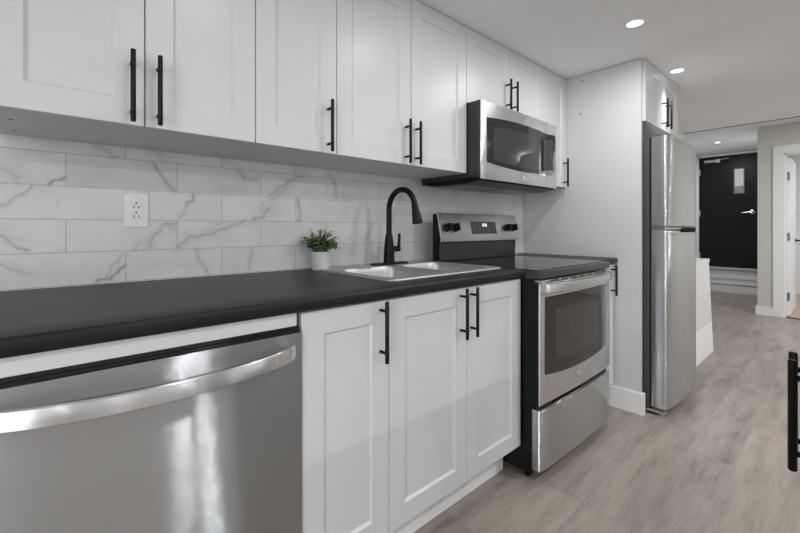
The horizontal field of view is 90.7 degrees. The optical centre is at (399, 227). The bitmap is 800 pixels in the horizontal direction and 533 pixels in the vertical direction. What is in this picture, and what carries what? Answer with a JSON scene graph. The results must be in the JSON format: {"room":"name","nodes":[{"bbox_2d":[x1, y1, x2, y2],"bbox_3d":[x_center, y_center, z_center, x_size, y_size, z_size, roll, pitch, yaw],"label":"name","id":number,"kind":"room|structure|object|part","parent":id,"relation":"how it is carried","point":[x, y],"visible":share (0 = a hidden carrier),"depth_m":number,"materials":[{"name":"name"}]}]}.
{"room":"kitchen","nodes":[
{"label":"kitchen","id":0,"kind":"room"},
{"bbox_2d":[413,291,799,532],"bbox_3d":[3.074,1.158,1.659,12.000,0.104,5.800,0,0,-42],"label":"floor","id":1,"kind":"structure","parent":0,"point":[716,461],"depth_m":1.82,"materials":[{"name":"brown wood"}]},
{"bbox_2d":[0,313,301,532],"bbox_3d":[-0.653,0.666,1.025,0.609,0.888,0.700,0,0,-42],"label":"dishwasher","id":2,"kind":"object","parent":1,"relation":"on","point":[203,437],"depth_m":0.82,"materials":[{"name":"metal"}]},
{"bbox_3d":[-0.457,0.315,0.799,0.559,0.036,0.102,0,0,-42],"label":"handle","id":3,"kind":"part","parent":2,"relation":"part of","materials":[{"name":"metal"}]},
{"bbox_3d":[-0.502,0.239,0.846,0.599,0.035,0.018,0,0,-42],"label":"filler strip","id":4,"kind":"part","parent":2,"relation":"part of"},
{"bbox_2d":[297,299,388,532],"bbox_3d":[-0.338,0.666,1.362,0.304,0.888,0.654,0,0,-42],"label":"base cabinet","id":5,"kind":"object","parent":1,"relation":"on","point":[345,349],"visible":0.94,"depth_m":1.15,"materials":[{"name":"white wood"}]},
{"bbox_3d":[-0.048,0.318,1.208,0.012,0.188,0.039,0,0,-42],"label":"handle","id":6,"kind":"part","parent":5,"relation":"part of","materials":[{"name":"black metal"}]},
{"bbox_2d":[389,279,519,532],"bbox_3d":[0.060,0.666,1.715,0.760,0.888,0.654,0,0,-42],"label":"base cabinet","id":7,"kind":"object","parent":1,"relation":"on","point":[454,354],"visible":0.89,"depth_m":1.45,"materials":[{"name":"white wood"}]},
{"bbox_2d":[0,264,524,358],"bbox_3d":[-0.403,0.203,1.364,1.928,0.036,0.706,0,0,-42],"label":"countertop","id":8,"kind":"structure","parent":7,"relation":"on","point":[32,321],"depth_m":1.01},
{"bbox_2d":[300,229,339,270],"bbox_3d":[-0.348,0.094,1.750,0.171,0.182,0.157,0,0,-42],"label":"potted plant","id":9,"kind":"object","parent":8,"relation":"on","point":[320,259],"visible":1,"depth_m":1.72,"materials":[{"name":"green plant"}]},
{"bbox_3d":[-0.353,0.144,1.752,0.086,0.081,0.086,0,0,-42],"label":"pot","id":10,"kind":"part","parent":9,"relation":"part of","materials":[{"name":"white ceramic"}]},
{"bbox_2d":[370,187,422,265],"bbox_3d":[0.015,-0.009,1.893,0.226,0.377,0.256,0,0,-42],"label":"faucet","id":11,"kind":"object","parent":8,"relation":"on","point":[389,248],"visible":0.99,"depth_m":1.94,"materials":[{"name":"black metal"}]},
{"bbox_3d":[-0.051,0.175,1.967,0.226,0.008,0.056,0,0,-42],"label":"deck plate","id":12,"kind":"part","parent":11,"relation":"part of","materials":[{"name":"black metal"}]},
{"bbox_3d":[-0.022,0.073,1.993,0.058,0.091,0.029,0,0,-42],"label":"lever","id":13,"kind":"part","parent":11,"relation":"part of","materials":[{"name":"black metal"}]},
{"bbox_3d":[0.007,-0.079,1.895,0.027,0.237,0.212,0,0,-42],"label":"spout","id":14,"kind":"part","parent":11,"relation":"part of","materials":[{"name":"black metal"}]},
{"bbox_2d":[319,261,500,280],"bbox_3d":[0.049,0.266,1.778,0.682,0.174,0.519,0,0,-42],"label":"sink","id":15,"kind":"object","parent":8,"relation":"in","point":[412,269],"visible":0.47,"depth_m":1.80,"materials":[{"name":"metal"}]},
{"bbox_3d":[-0.038,0.266,1.652,0.307,0.172,0.358,0,0,-42],"label":"bowl","id":16,"kind":"part","parent":15,"relation":"part of","materials":[{"name":"metal"}]},
{"bbox_3d":[0.199,0.266,1.863,0.272,0.172,0.358,0,0,-42],"label":"bowl","id":17,"kind":"part","parent":15,"relation":"part of","materials":[{"name":"metal"}]},
{"bbox_3d":[0.105,0.595,1.383,0.384,0.739,0.019,0,0,-42],"label":"door","id":18,"kind":"part","parent":7,"relation":"part of","materials":[{"name":"white wood"}]},
{"bbox_3d":[0.239,0.318,1.463,0.012,0.188,0.039,0,0,-42],"label":"handle","id":19,"kind":"part","parent":7,"relation":"part of","materials":[{"name":"black metal"}]},
{"bbox_3d":[0.285,0.318,1.503,0.012,0.188,0.039,0,0,-42],"label":"handle","id":20,"kind":"part","parent":7,"relation":"part of","materials":[{"name":"black metal"}]},
{"bbox_3d":[0.390,0.595,1.635,0.371,0.739,0.019,0,0,-42],"label":"door","id":21,"kind":"part","parent":7,"relation":"part of","materials":[{"name":"white wood"}]},
{"bbox_2d":[433,213,613,475],"bbox_3d":[0.692,0.514,2.160,0.761,1.192,0.694,0,0,-42],"label":"range","id":22,"kind":"object","parent":1,"relation":"on","point":[565,303],"visible":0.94,"depth_m":1.87,"materials":[{"name":"metal"}]},
{"bbox_3d":[0.267,-0.004,2.152,0.048,0.051,0.044,0,0,-42],"label":"knob","id":23,"kind":"part","parent":22,"relation":"part of","materials":[{"name":"black plastic"}]},
{"bbox_3d":[0.319,-0.004,2.198,0.048,0.051,0.044,0,0,-42],"label":"knob","id":24,"kind":"part","parent":22,"relation":"part of","materials":[{"name":"black plastic"}]},
{"bbox_3d":[0.487,0.131,2.391,0.735,0.098,0.008,0,0,-42],"label":"panel","id":25,"kind":"part","parent":22,"relation":"part of","materials":[{"name":"black metal"}]},
{"bbox_3d":[0.492,-0.003,2.386,0.753,0.160,0.048,0,0,-42],"label":"control panel","id":26,"kind":"part","parent":22,"relation":"part of","materials":[{"name":"metal"}]},
{"bbox_3d":[0.698,-0.004,2.535,0.048,0.051,0.044,0,0,-42],"label":"knob","id":27,"kind":"part","parent":22,"relation":"part of","materials":[{"name":"black plastic"}]},
{"bbox_3d":[0.751,-0.004,2.581,0.048,0.051,0.044,0,0,-42],"label":"knob","id":28,"kind":"part","parent":22,"relation":"part of","materials":[{"name":"black plastic"}]},
{"bbox_2d":[446,256,609,279],"bbox_3d":[0.687,0.203,2.165,0.761,0.038,0.606,0,0,-42],"label":"cooktop","id":29,"kind":"object","parent":22,"relation":"in","point":[536,268],"depth_m":2.03,"materials":[{"name":"black glass"}]},
{"bbox_3d":[0.874,0.921,1.956,0.757,0.266,0.053,0,0,-42],"label":"storage drawer","id":30,"kind":"part","parent":22,"relation":"part of","materials":[{"name":"metal"}]},
{"bbox_3d":[0.875,0.234,1.954,0.735,0.012,0.048,0,0,-42],"label":"vent trim","id":31,"kind":"part","parent":22,"relation":"part of","materials":[{"name":"metal"}]},
{"bbox_3d":[0.884,0.502,1.944,0.757,0.524,0.018,0,0,-42],"label":"oven door","id":32,"kind":"part","parent":22,"relation":"part of","materials":[{"name":"metal"}]},
{"bbox_3d":[0.900,0.261,1.925,0.754,0.039,0.066,0,0,-42],"label":"handle","id":33,"kind":"part","parent":22,"relation":"part of","materials":[{"name":"metal"}]},
{"bbox_2d":[524,59,641,392],"bbox_3d":[1.186,0.050,2.651,0.020,2.120,0.777,0,0,-42],"label":"wall","id":34,"kind":"structure","parent":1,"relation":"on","point":[599,214],"depth_m":2.49,"materials":[{"name":"white paint"}]},
{"bbox_2d":[609,385,644,415],"bbox_3d":[1.372,1.048,2.433,0.038,0.125,0.235,0,0,-42],"label":"baseboard","id":35,"kind":"structure","parent":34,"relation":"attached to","point":[621,398],"depth_m":2.40,"materials":[{"name":"white wood"}]},
{"bbox_2d":[606,264,617,385],"bbox_3d":[1.028,0.666,2.574,0.281,0.888,0.654,0,0,-42],"label":"base cabinet","id":36,"kind":"object","parent":1,"relation":"on","point":[610,367],"visible":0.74,"depth_m":2.42,"materials":[{"name":"white wood"}]},
{"bbox_2d":[515,253,617,263],"bbox_3d":[1.022,0.203,2.595,0.298,0.036,0.656,0,0,-42],"label":"countertop","id":37,"kind":"structure","parent":36,"relation":"on","point":[607,259],"depth_m":2.48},
{"bbox_3d":[1.213,0.595,2.366,0.278,0.739,0.019,0,0,-42],"label":"door","id":38,"kind":"part","parent":36,"relation":"part of","materials":[{"name":"white wood"}]},
{"bbox_3d":[1.307,0.318,2.411,0.012,0.188,0.039,0,0,-42],"label":"handle","id":39,"kind":"part","parent":36,"relation":"part of","materials":[{"name":"black metal"}]},
{"bbox_2d":[642,134,696,416],"bbox_3d":[1.565,0.279,2.829,0.720,1.662,0.846,0,0,-42],"label":"refrigerator","id":40,"kind":"object","parent":1,"relation":"on","point":[669,232],"visible":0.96,"depth_m":2.37,"materials":[{"name":"metal"}]},
{"bbox_3d":[1.804,0.541,2.560,0.718,1.054,0.106,0,0,-42],"label":"door","id":41,"kind":"part","parent":40,"relation":"part of","materials":[{"name":"metal"}]},
{"bbox_3d":[1.804,-0.277,2.560,0.718,0.538,0.106,0,0,-42],"label":"freezer door","id":42,"kind":"part","parent":40,"relation":"part of","materials":[{"name":"metal"}]},
{"bbox_3d":[1.849,0.013,2.542,0.340,0.030,0.032,0,0,-42],"label":"handle","id":43,"kind":"part","parent":40,"relation":"part of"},
{"bbox_2d":[696,258,712,366],"bbox_3d":[2.476,0.694,3.491,0.624,0.832,0.358,0,0,-42],"label":"half wall","id":44,"kind":"structure","parent":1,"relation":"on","point":[704,336],"depth_m":3.38,"materials":[{"name":"white paint"}]},
{"bbox_2d":[787,351,799,471],"bbox_3d":[1.059,0.647,0.585,1.160,0.925,0.668,0,0,-42],"label":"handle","id":45,"kind":"object","parent":1,"relation":"on","point":[793,454],"visible":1,"depth_m":0.67,"materials":[{"name":"black metal"}]},
{"bbox_2d":[416,0,799,132],"bbox_3d":[1.495,-1.214,0.191,7.690,0.400,5.700,0,0,-42],"label":"ceiling","id":46,"kind":"structure","parent":0,"point":[740,58],"depth_m":2.16,"materials":[{"name":"paint"}]},
{"bbox_2d":[624,18,645,28],"bbox_3d":[1.162,-1.012,1.954,0.096,0.005,0.096,0,0,-42],"label":"recessed light","id":47,"kind":"object","parent":46,"relation":"in","point":[636,22],"visible":1,"depth_m":1.95,"materials":[{"name":"white plastic"}]},
{"bbox_2d":[668,68,685,73],"bbox_3d":[1.783,-1.012,2.543,0.096,0.005,0.096,0,0,-42],"label":"recessed light","id":48,"kind":"object","parent":46,"relation":"in","point":[676,70],"visible":1,"depth_m":2.54,"materials":[{"name":"white plastic"}]},
{"bbox_2d":[679,131,683,139],"bbox_3d":[2.135,0.048,4.001,1.675,2.124,0.850,0,0,-42],"label":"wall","id":49,"kind":"structure","parent":0,"point":[681,135],"depth_m":4.18,"materials":[{"name":"white paint"}]},
{"bbox_2d":[684,116,799,133],"bbox_3d":[4.590,-1.027,2.503,0.012,0.034,4.650,0,0,-42],"label":"trim","id":50,"kind":"structure","parent":49,"relation":"attached to","point":[797,116],"depth_m":3.86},
{"bbox_2d":[696,150,757,287],"bbox_3d":[5.683,-0.092,6.883,0.160,2.405,1.150,0,0,-42],"label":"wall","id":51,"kind":"structure","parent":0,"point":[714,278],"depth_m":6.75,"materials":[{"name":"white paint"}]},
{"bbox_2d":[695,150,757,257],"bbox_3d":[5.629,-0.302,6.795,0.040,1.965,0.970,0,0,-42],"label":"trim","id":52,"kind":"structure","parent":51,"relation":"attached to","point":[751,151],"depth_m":7.08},
{"bbox_2d":[699,152,757,268],"bbox_3d":[5.656,-0.286,6.791,0.104,1.932,0.847,0,0,-42],"label":"door","id":53,"kind":"structure","parent":51,"relation":"in","point":[728,185],"depth_m":6.79,"materials":[{"name":"black wood"}]},
{"bbox_3d":[5.748,-0.800,6.695,0.006,0.414,0.120,0,0,-42],"label":"glass","id":54,"kind":"part","parent":53,"relation":"part of","materials":[{"name":"white glass"}]},
{"bbox_2d":[709,270,757,280],"bbox_3d":[5.612,0.800,6.820,0.030,0.130,1.150,0,0,-42],"label":"trim","id":55,"kind":"structure","parent":51,"relation":"attached to","point":[713,273],"depth_m":6.71,"materials":[{"name":"white wood"}]},
{"bbox_2d":[709,267,757,270],"bbox_3d":[5.644,0.695,6.748,0.080,0.026,1.000,0,0,-42],"label":"trim","id":56,"kind":"structure","parent":51,"relation":"attached to","point":[709,267],"depth_m":6.68,"materials":[{"name":"white wood"}]},
{"bbox_2d":[710,284,757,294],"bbox_3d":[5.614,1.048,6.822,0.025,0.125,1.150,0,0,-42],"label":"baseboard","id":57,"kind":"structure","parent":51,"relation":"attached to","point":[713,287],"depth_m":6.72,"materials":[{"name":"white wood"}]},
{"bbox_2d":[710,279,757,285],"bbox_3d":[5.609,0.932,6.817,0.040,0.055,1.150,0,0,-42],"label":"trim","id":58,"kind":"structure","parent":51,"relation":"attached to","point":[711,280],"depth_m":6.71,"materials":[{"name":"white wood"}]},
{"bbox_2d":[684,117,799,155],"bbox_3d":[6.024,-1.355,4.278,4.510,0.120,5.800,0,0,-42],"label":"ceiling","id":59,"kind":"structure","parent":0,"point":[743,137],"depth_m":5.71,"materials":[{"name":"paint"}]},
{"bbox_2d":[758,121,799,307],"bbox_3d":[6.125,-0.092,3.463,0.120,2.405,4.448,0,0,-42],"label":"wall","id":60,"kind":"structure","parent":0,"point":[787,133],"depth_m":5.02,"materials":[{"name":"beige paint"}]},
{"bbox_2d":[773,143,799,317],"bbox_3d":[5.077,0.043,4.629,0.140,2.135,1.022,0,0,-42],"label":"trim","id":61,"kind":"structure","parent":60,"relation":"attached to","point":[779,159],"depth_m":4.91,"materials":[{"name":"white wood"}]},
{"bbox_2d":[787,157,799,315],"bbox_3d":[5.173,0.104,5.184,0.820,1.988,0.089,0,0,-42],"label":"door","id":62,"kind":"structure","parent":60,"relation":"in","point":[791,165],"depth_m":5.03,"materials":[{"name":"wood"}]},
{"bbox_3d":[5.185,-0.330,5.204,0.535,0.880,0.007,0,0,-42],"label":"panel","id":63,"kind":"part","parent":62,"relation":"part of","materials":[{"name":"white wood"}]},
{"bbox_3d":[5.185,0.590,5.204,0.535,0.600,0.007,0,0,-42],"label":"panel","id":64,"kind":"part","parent":62,"relation":"part of","materials":[{"name":"white wood"}]},
{"bbox_2d":[785,154,799,293],"bbox_3d":[7.824,-0.092,5.421,0.100,2.405,3.720,0,0,-42],"label":"wall","id":65,"kind":"structure","parent":0,"point":[796,158],"depth_m":6.64,"materials":[{"name":"white paint"}]},
{"bbox_3d":[-0.819,0.048,1.536,6.015,2.124,0.216,0,0,-42],"label":"wall","id":66,"kind":"structure","parent":0,"visible":0},
{"bbox_2d":[0,133,523,290],"bbox_3d":[-0.200,-0.048,1.988,2.940,0.485,0.066,0,0,-42],"label":"wall","id":67,"kind":"structure","parent":66,"relation":"attached to","point":[62,201],"depth_m":1.47,"materials":[{"name":"stone"}]},
{"bbox_2d":[0,0,254,157],"bbox_3d":[-0.801,-0.642,1.192,0.609,0.736,0.404,0,0,-42],"label":"upper cabinet","id":68,"kind":"object","parent":67,"relation":"attached to","point":[174,76],"visible":1,"depth_m":1.08,"materials":[{"name":"white wood"}]},
{"bbox_3d":[-0.812,-0.642,0.976,0.304,0.734,0.019,0,0,-42],"label":"door","id":69,"kind":"part","parent":68,"relation":"part of","materials":[{"name":"white wood"}]},
{"bbox_3d":[-0.701,-0.371,1.036,0.012,0.188,0.039,0,0,-42],"label":"handle","id":70,"kind":"part","parent":68,"relation":"part of","materials":[{"name":"black metal"}]},
{"bbox_3d":[-0.656,-0.371,1.076,0.012,0.188,0.039,0,0,-42],"label":"handle","id":71,"kind":"part","parent":68,"relation":"part of","materials":[{"name":"black metal"}]},
{"bbox_3d":[-0.584,-0.642,1.179,0.300,0.734,0.019,0,0,-42],"label":"door","id":72,"kind":"part","parent":68,"relation":"part of","materials":[{"name":"white wood"}]},
{"bbox_2d":[124,193,147,226],"bbox_3d":[-0.912,-0.061,1.365,0.070,0.115,0.009,0,0,-42],"label":"wall outlet","id":73,"kind":"object","parent":67,"relation":"attached to","point":[135,205],"visible":1,"depth_m":1.36,"materials":[{"name":"white plastic"}]},
{"bbox_2d":[130,200,141,219],"bbox_3d":[-0.910,-0.061,1.363,0.033,0.066,0.004,0,0,-42],"label":"receptacle","id":74,"kind":"object","parent":73,"relation":"attached to","point":[135,205],"depth_m":1.36,"materials":[{"name":"white plastic"}]},
{"bbox_2d":[295,0,465,179],"bbox_3d":[-0.052,-0.642,1.843,0.762,0.736,0.384,0,0,-42],"label":"upper cabinet","id":75,"kind":"object","parent":67,"relation":"attached to","point":[401,64],"visible":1,"depth_m":1.69,"materials":[{"name":"white wood"}]},
{"bbox_3d":[-0.099,-0.642,1.609,0.379,0.734,0.019,0,0,-42],"label":"door","id":76,"kind":"part","parent":75,"relation":"part of","materials":[{"name":"white wood"}]},
{"bbox_3d":[0.037,-0.371,1.691,0.012,0.188,0.039,0,0,-42],"label":"handle","id":77,"kind":"part","parent":75,"relation":"part of","materials":[{"name":"black metal"}]},
{"bbox_3d":[0.082,-0.371,1.731,0.012,0.188,0.039,0,0,-42],"label":"handle","id":78,"kind":"part","parent":75,"relation":"part of","materials":[{"name":"black metal"}]},
{"bbox_3d":[0.186,-0.642,1.863,0.378,0.734,0.019,0,0,-42],"label":"door","id":79,"kind":"part","parent":75,"relation":"part of","materials":[{"name":"white wood"}]},
{"bbox_2d":[543,68,568,187],"bbox_3d":[0.925,-0.642,2.697,0.307,0.735,0.365,0,0,-42],"label":"upper cabinet","id":80,"kind":"object","parent":67,"relation":"attached to","point":[554,86],"visible":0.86,"depth_m":2.63,"materials":[{"name":"white wood"}]},
{"bbox_3d":[1.112,-0.371,2.646,0.012,0.188,0.039,0,0,-42],"label":"handle","id":81,"kind":"part","parent":80,"relation":"part of","materials":[{"name":"black metal"}]},
{"bbox_2d":[220,0,335,165],"bbox_3d":[-0.457,-0.642,1.494,0.305,0.736,0.398,0,0,-42],"label":"upper cabinet","id":82,"kind":"object","parent":66,"relation":"attached to","point":[295,40],"visible":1,"depth_m":1.38,"materials":[{"name":"white wood"}]},
{"bbox_3d":[-0.357,-0.642,1.381,0.303,0.734,0.019,0,0,-42],"label":"door","id":83,"kind":"part","parent":82,"relation":"part of","materials":[{"name":"white wood"}]},
{"bbox_3d":[-0.252,-0.371,1.435,0.012,0.188,0.039,0,0,-42],"label":"handle","id":84,"kind":"part","parent":82,"relation":"part of","materials":[{"name":"black metal"}]},
{"bbox_2d":[466,27,542,120],"bbox_3d":[0.523,-0.821,2.344,0.761,0.377,0.370,0,0,-42],"label":"upper cabinet","id":85,"kind":"object","parent":66,"relation":"attached to","point":[495,74],"visible":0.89,"depth_m":2.19,"materials":[{"name":"white wood"}]},
{"bbox_3d":[0.470,-0.821,2.115,0.376,0.376,0.019,0,0,-42],"label":"door","id":86,"kind":"part","parent":85,"relation":"part of","materials":[{"name":"white wood"}]},
{"bbox_2d":[422,99,557,193],"bbox_3d":[0.561,-0.425,2.309,0.763,0.406,0.468,0,0,-42],"label":"microwave","id":87,"kind":"object","parent":85,"relation":"attached to","point":[508,151],"visible":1,"depth_m":2.10,"materials":[{"name":"metal"}]},
{"bbox_3d":[0.537,-0.239,2.334,0.751,0.030,0.398,0,0,-42],"label":"plate","id":88,"kind":"part","parent":87,"relation":"part of","materials":[{"name":"metal"}]},
{"bbox_3d":[0.631,-0.434,2.135,0.633,0.385,0.012,0,0,-42],"label":"door","id":89,"kind":"part","parent":87,"relation":"part of","materials":[{"name":"metal"}]},
{"bbox_3d":[0.907,-0.438,2.378,0.098,0.238,0.003,0,0,-43],"label":"control panel","id":90,"kind":"part","parent":87,"relation":"part of","materials":[{"name":"black glass"}]},
{"bbox_3d":[0.900,-0.433,2.333,0.028,0.249,0.054,0,0,-42],"label":"handle","id":91,"kind":"part","parent":87,"relation":"part of","materials":[{"name":"silver metal"}]},
{"bbox_3d":[0.607,-0.742,2.197,0.012,0.168,0.039,0,0,-42],"label":"handle","id":92,"kind":"part","parent":85,"relation":"part of","materials":[{"name":"black metal"}]},
{"bbox_3d":[0.656,-0.742,2.241,0.012,0.168,0.039,0,0,-42],"label":"handle","id":93,"kind":"part","parent":85,"relation":"part of","materials":[{"name":"black metal"}]},
{"bbox_3d":[0.755,-0.821,2.368,0.380,0.376,0.019,0,0,-42],"label":"door","id":94,"kind":"part","parent":85,"relation":"part of","materials":[{"name":"white wood"}]},
{"bbox_2d":[642,59,678,139],"bbox_3d":[1.487,-0.826,2.873,0.717,0.367,0.821,0,0,-42],"label":"upper cabinet","id":95,"kind":"object","parent":66,"relation":"attached to","point":[660,95],"visible":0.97,"depth_m":2.55,"materials":[{"name":"white wood"}]},
{"bbox_3d":[1.593,-0.826,2.483,0.355,0.366,0.019,0,0,-42],"label":"door","id":96,"kind":"part","parent":95,"relation":"part of","materials":[{"name":"white wood"}]},
{"bbox_3d":[1.716,-0.743,2.553,0.012,0.188,0.039,0,0,-42],"label":"handle","id":97,"kind":"part","parent":95,"relation":"part of","materials":[{"name":"black metal"}]},
{"bbox_3d":[1.777,-0.743,2.607,0.012,0.188,0.039,0,0,-42],"label":"handle","id":98,"kind":"part","parent":95,"relation":"part of","materials":[{"name":"black metal"}]},
{"bbox_3d":[1.861,-0.826,2.721,0.357,0.366,0.019,0,0,-42],"label":"door","id":99,"kind":"part","parent":95,"relation":"part of","materials":[{"name":"white wood"}]},
{"bbox_3d":[5.449,-0.092,5.792,1.960,2.405,0.068,0,0,-42],"label":"wall","id":100,"kind":"structure","parent":0,"visible":0},
{"bbox_2d":[755,304,772,315],"bbox_3d":[5.343,1.058,5.657,1.897,0.105,0.164,0,0,-42],"label":"baseboard","id":101,"kind":"structure","parent":100,"relation":"attached to","point":[768,311],"depth_m":5.03,"materials":[{"name":"white wood"}]}
]}

